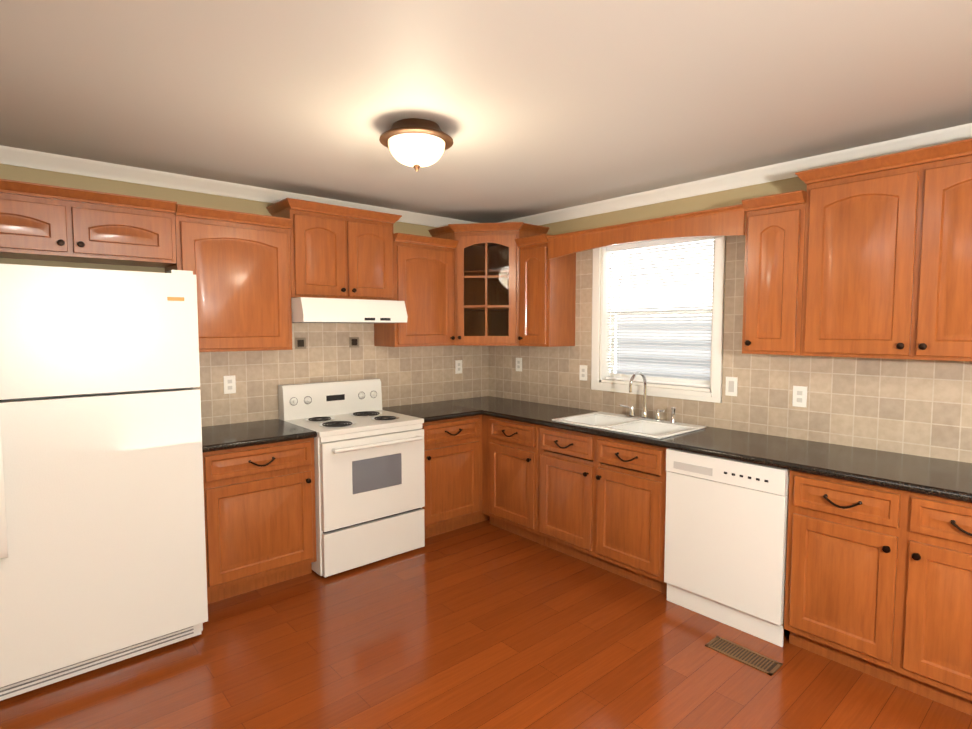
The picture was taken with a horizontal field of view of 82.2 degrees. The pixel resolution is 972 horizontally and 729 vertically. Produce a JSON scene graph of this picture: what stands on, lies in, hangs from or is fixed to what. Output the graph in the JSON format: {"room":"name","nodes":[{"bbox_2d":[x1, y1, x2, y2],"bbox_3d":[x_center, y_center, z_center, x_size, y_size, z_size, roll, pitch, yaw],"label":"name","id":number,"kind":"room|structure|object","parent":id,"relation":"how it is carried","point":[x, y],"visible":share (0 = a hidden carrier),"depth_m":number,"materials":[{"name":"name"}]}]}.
{"room":"kitchen","nodes":[
{"label":"kitchen","id":0,"kind":"room"},
{"bbox_2d":[0,164,437,272],"bbox_3d":[-2.017,0.089,3.423,5.600,2.455,0.150,-3,5,-41],"label":"wall","id":1,"kind":"structure","parent":0,"point":[47,177],"depth_m":3.22,"materials":[{"name":"beige paint"}]},
{"bbox_2d":[0,179,176,267],"bbox_3d":[-2.173,-0.715,2.890,0.955,0.330,0.360,-3,5,-41],"label":"upper cabinet","id":2,"kind":"object","parent":1,"relation":"attached to","point":[45,222],"visible":1,"depth_m":2.83,"materials":[{"name":"brown wood"}]},
{"bbox_2d":[165,204,292,351],"bbox_3d":[-1.569,-0.496,3.435,0.648,0.820,0.360,-3,5,-41],"label":"upper cabinet","id":3,"kind":"object","parent":1,"relation":"attached to","point":[237,264],"visible":0.67,"depth_m":3.32,"materials":[{"name":"brown wood"}]},
{"bbox_2d":[0,145,476,227],"bbox_3d":[-1.977,-1.090,3.238,5.220,0.077,0.064,-3,5,-41],"label":"crown molding","id":4,"kind":"structure","parent":1,"relation":"attached to","point":[13,156],"depth_m":3.32,"materials":[{"name":"white wood"}]},
{"bbox_2d":[266,198,401,300],"bbox_3d":[-1.037,-0.756,3.885,0.834,0.610,0.360,-3,5,-41],"label":"upper cabinet","id":5,"kind":"object","parent":1,"relation":"attached to","point":[340,252],"visible":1,"depth_m":3.74,"materials":[{"name":"brown wood"}]},
{"bbox_2d":[291,297,407,322],"bbox_3d":[-0.996,-0.367,3.866,0.760,0.157,0.479,-3,5,-41],"label":"range hood","id":6,"kind":"object","parent":5,"relation":"attached to","point":[318,310],"visible":0.85,"depth_m":3.65,"materials":[{"name":"white metal"}]},
{"bbox_2d":[194,323,489,426],"bbox_3d":[-0.963,-0.048,4.232,2.610,0.860,0.010,-3,5,-41],"label":"tile backsplash","id":7,"kind":"structure","parent":1,"relation":"attached to","point":[416,374],"depth_m":4.09,"materials":[{"name":"beige tile"}]},
{"bbox_2d":[224,375,235,393],"bbox_3d":[-1.662,0.130,3.618,0.072,0.116,0.007,-3,5,-41],"label":"electrical outlet","id":8,"kind":"object","parent":7,"relation":"attached to","point":[229,384],"visible":1,"depth_m":3.62,"materials":[{"name":"white plastic"}]},
{"bbox_2d":[295,337,358,348],"bbox_3d":[-1.146,-0.158,4.054,0.495,0.080,0.004,-3,5,-41],"label":"decorative tile","id":9,"kind":"object","parent":7,"relation":"attached to","point":[300,343],"depth_m":3.94,"materials":[{"name":"black tile"}]},
{"bbox_2d":[455,360,461,373],"bbox_3d":[-0.237,0.021,4.861,0.072,0.116,0.007,-3,5,-41],"label":"electrical outlet","id":10,"kind":"object","parent":7,"relation":"attached to","point":[458,366],"visible":1,"depth_m":4.85,"materials":[{"name":"white plastic"}]},
{"bbox_2d":[374,233,458,346],"bbox_3d":[-0.540,-0.555,4.334,0.555,0.820,0.360,-3,5,-41],"label":"upper cabinet","id":11,"kind":"object","parent":1,"relation":"attached to","point":[424,279],"visible":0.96,"depth_m":4.21,"materials":[{"name":"brown wood"}]},
{"bbox_2d":[0,519,971,728],"bbox_3d":[0.009,1.517,1.199,5.600,0.100,6.300,-3,5,-41],"label":"floor","id":12,"kind":"structure","parent":0,"point":[485,624],"depth_m":2.54,"materials":[{"name":"brown wood"}]},
{"bbox_2d":[0,264,207,700],"bbox_3d":[-1.933,0.461,2.706,0.822,1.808,0.955,-3,5,-41],"label":"refrigerator","id":13,"kind":"object","parent":12,"relation":"on","point":[102,543],"visible":0.98,"depth_m":2.40,"materials":[{"name":"white metal"}]},
{"bbox_2d":[202,438,316,603],"bbox_3d":[-1.470,0.879,3.418,0.647,0.878,0.652,-3,5,-41],"label":"base cabinet","id":14,"kind":"object","parent":12,"relation":"on","point":[260,515],"visible":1,"depth_m":3.19,"materials":[{"name":"brown wood"}]},
{"bbox_2d":[202,419,316,452],"bbox_3d":[-1.470,0.422,3.387,0.646,0.036,0.633,-3,5,-41],"label":"countertop","id":15,"kind":"structure","parent":14,"relation":"on","point":[232,436],"depth_m":3.30,"materials":[{"name":"stone"}]},
{"bbox_2d":[278,378,424,576],"bbox_3d":[-0.900,0.716,3.827,0.759,1.150,0.718,-3,5,-41],"label":"range","id":16,"kind":"object","parent":12,"relation":"on","point":[369,479],"visible":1,"depth_m":3.64,"materials":[{"name":"white metal"}]},
{"bbox_2d":[421,415,489,538],"bbox_3d":[-0.205,0.806,4.524,1.185,0.878,0.652,-3,5,-41],"label":"base cabinet","id":17,"kind":"object","parent":12,"relation":"on","point":[453,469],"visible":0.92,"depth_m":4.11,"materials":[{"name":"brown wood"}]},
{"bbox_2d":[382,401,481,422],"bbox_3d":[-0.443,0.363,4.278,0.540,0.037,0.643,-3,5,-41],"label":"countertop","id":18,"kind":"structure","parent":17,"relation":"on","point":[430,411],"depth_m":4.22,"materials":[{"name":"stone"}]},
{"bbox_2d":[442,396,971,502],"bbox_3d":[1.007,0.413,3.515,0.633,0.037,3.703,-3,5,-41],"label":"countertop","id":19,"kind":"structure","parent":17,"relation":"on","point":[944,478],"depth_m":2.78,"materials":[{"name":"stone"}]},
{"bbox_2d":[552,371,705,438],"bbox_3d":[0.907,0.310,3.605,0.524,0.520,0.820,-3,5,-41],"label":"sink basin","id":20,"kind":"object","parent":19,"relation":"in","point":[657,426],"visible":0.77,"depth_m":3.66,"materials":[{"name":"white ceramic"}]},
{"bbox_2d":[482,415,545,545],"bbox_3d":[0.373,0.823,4.269,0.652,0.878,0.595,-3,5,-41],"label":"base cabinet","id":21,"kind":"object","parent":12,"relation":"on","point":[510,475],"visible":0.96,"depth_m":4.05,"materials":[{"name":"brown wood"}]},
{"bbox_2d":[538,425,667,593],"bbox_3d":[0.893,0.862,3.676,0.652,0.878,0.980,-3,5,-41],"label":"base cabinet","id":22,"kind":"object","parent":12,"relation":"on","point":[602,502],"visible":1,"depth_m":3.43,"materials":[{"name":"brown wood"}]},
{"bbox_2d":[664,448,789,646],"bbox_3d":[1.427,0.904,3.073,0.610,0.874,0.620,-3,5,-41],"label":"dishwasher","id":23,"kind":"object","parent":12,"relation":"on","point":[726,524],"visible":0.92,"depth_m":2.84,"materials":[{"name":"white metal"}]},
{"bbox_2d":[705,636,782,675],"bbox_3d":[1.211,1.369,2.631,0.125,0.004,0.310,-3,5,-41],"label":"floor vent","id":24,"kind":"object","parent":12,"relation":"in","point":[755,660],"visible":1,"depth_m":2.62,"materials":[{"name":"brown metal"}]},
{"bbox_2d":[784,470,971,715],"bbox_3d":[1.930,0.941,2.494,0.652,0.878,0.900,-3,5,-41],"label":"base cabinet","id":25,"kind":"object","parent":12,"relation":"on","point":[878,584],"visible":1,"depth_m":2.35,"materials":[{"name":"brown wood"}]},
{"bbox_2d":[0,0,971,222],"bbox_3d":[0.009,-1.033,1.030,5.600,0.100,6.300,-3,5,-41],"label":"ceiling","id":26,"kind":"structure","parent":0,"point":[531,107],"depth_m":2.13,"materials":[{"name":"grey paint"}]},
{"bbox_2d":[379,118,452,171],"bbox_3d":[-0.316,-0.982,2.546,0.336,0.200,0.336,-3,5,-41],"label":"ceiling light fixture","id":27,"kind":"object","parent":26,"relation":"attached to","point":[416,143],"visible":1,"depth_m":2.45,"materials":[{"name":"white glass"}]},
{"bbox_2d":[539,177,806,391],"bbox_3d":[2.108,0.127,2.849,0.150,2.455,6.150,-3,5,-41],"label":"wall","id":28,"kind":"structure","parent":0,"point":[726,198],"depth_m":3.62,"materials":[{"name":"beige paint"}]},
{"bbox_2d":[428,222,548,345],"bbox_3d":[0.017,-0.634,4.573,0.733,0.945,0.798,-3,5,-41],"label":"upper cabinet","id":29,"kind":"object","parent":28,"relation":"attached to","point":[486,272],"visible":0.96,"depth_m":4.39,"materials":[{"name":"brown wood"}]},
{"bbox_2d":[514,234,575,346],"bbox_3d":[0.457,-0.553,4.303,0.360,0.820,0.317,-3,5,-41],"label":"upper cabinet","id":30,"kind":"object","parent":28,"relation":"attached to","point":[547,293],"visible":0.98,"depth_m":4.20,"materials":[{"name":"brown wood"}]},
{"bbox_2d":[546,204,745,258],"bbox_3d":[0.954,-0.817,3.564,0.126,0.163,1.418,-3,5,-41],"label":"valance board","id":31,"kind":"object","parent":30,"relation":"attached to","point":[726,221],"visible":0.94,"depth_m":3.39,"materials":[{"name":"brown wood"}]},
{"bbox_2d":[591,236,725,402],"bbox_3d":[1.185,-0.361,3.852,0.178,1.145,1.000,-3,5,-41],"label":"window","id":32,"kind":"structure","parent":28,"relation":"in","point":[712,393],"depth_m":3.92,"materials":[{"name":"white wood"}]},
{"bbox_2d":[606,236,713,387],"bbox_3d":[1.179,-0.361,3.846,0.045,0.979,0.830,-3,5,-41],"label":"window blinds","id":33,"kind":"object","parent":32,"relation":"attached to","point":[649,244],"visible":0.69,"depth_m":3.81,"materials":[{"name":"white plastic"}]},
{"bbox_2d":[490,230,971,462],"bbox_3d":[1.307,-0.198,3.623,0.009,1.240,3.899,-3,5,-41],"label":"tile backsplash","id":34,"kind":"structure","parent":28,"relation":"attached to","point":[923,408],"depth_m":3.18,"materials":[{"name":"beige tile"}]},
{"bbox_2d":[516,358,521,370],"bbox_3d":[0.282,0.000,4.795,0.007,0.116,0.072,-3,5,-41],"label":"electrical outlet","id":35,"kind":"object","parent":34,"relation":"attached to","point":[518,364],"visible":1,"depth_m":4.79,"materials":[{"name":"white plastic"}]},
{"bbox_2d":[579,365,586,380],"bbox_3d":[0.745,0.064,4.269,0.007,0.116,0.072,-3,5,-41],"label":"electrical outlet","id":36,"kind":"object","parent":34,"relation":"attached to","point":[583,373],"visible":1,"depth_m":4.26,"materials":[{"name":"white plastic"}]},
{"bbox_2d":[725,377,737,395],"bbox_3d":[1.500,0.134,3.409,0.008,0.116,0.072,-3,5,-41],"label":"outlet","id":37,"kind":"object","parent":34,"relation":"attached to","point":[731,386],"visible":1,"depth_m":3.40,"materials":[{"name":"white plastic"}]},
{"bbox_2d":[792,386,806,406],"bbox_3d":[1.756,0.179,3.120,0.007,0.116,0.072,-3,5,-41],"label":"electrical outlet","id":38,"kind":"object","parent":34,"relation":"attached to","point":[799,396],"visible":1,"depth_m":3.12,"materials":[{"name":"white plastic"}]},
{"bbox_2d":[497,123,971,225],"bbox_3d":[1.978,-1.058,2.757,0.064,0.077,6.000,-3,5,-41],"label":"crown molding","id":39,"kind":"structure","parent":28,"relation":"attached to","point":[785,170],"depth_m":3.24,"materials":[{"name":"white wood"}]},
{"bbox_2d":[742,190,806,355],"bbox_3d":[1.595,-0.467,3.006,0.360,0.820,0.296,-3,5,-41],"label":"upper cabinet","id":40,"kind":"object","parent":28,"relation":"attached to","point":[773,270],"visible":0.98,"depth_m":2.90,"materials":[{"name":"brown wood"}]},
{"bbox_2d":[795,138,971,361],"bbox_3d":[1.989,-0.483,2.555,0.360,0.910,0.966,-3,5,-41],"label":"upper cabinet","id":41,"kind":"object","parent":28,"relation":"attached to","point":[888,259],"visible":1,"depth_m":2.52,"materials":[{"name":"brown wood"}]},
{"label":"outside","id":42,"kind":"structure","parent":0,"visible":0},
{"bbox_2d":[616,243,713,379],"bbox_3d":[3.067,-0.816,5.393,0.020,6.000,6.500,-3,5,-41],"label":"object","id":43,"kind":"structure","parent":42,"point":[694,374],"depth_m":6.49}
]}

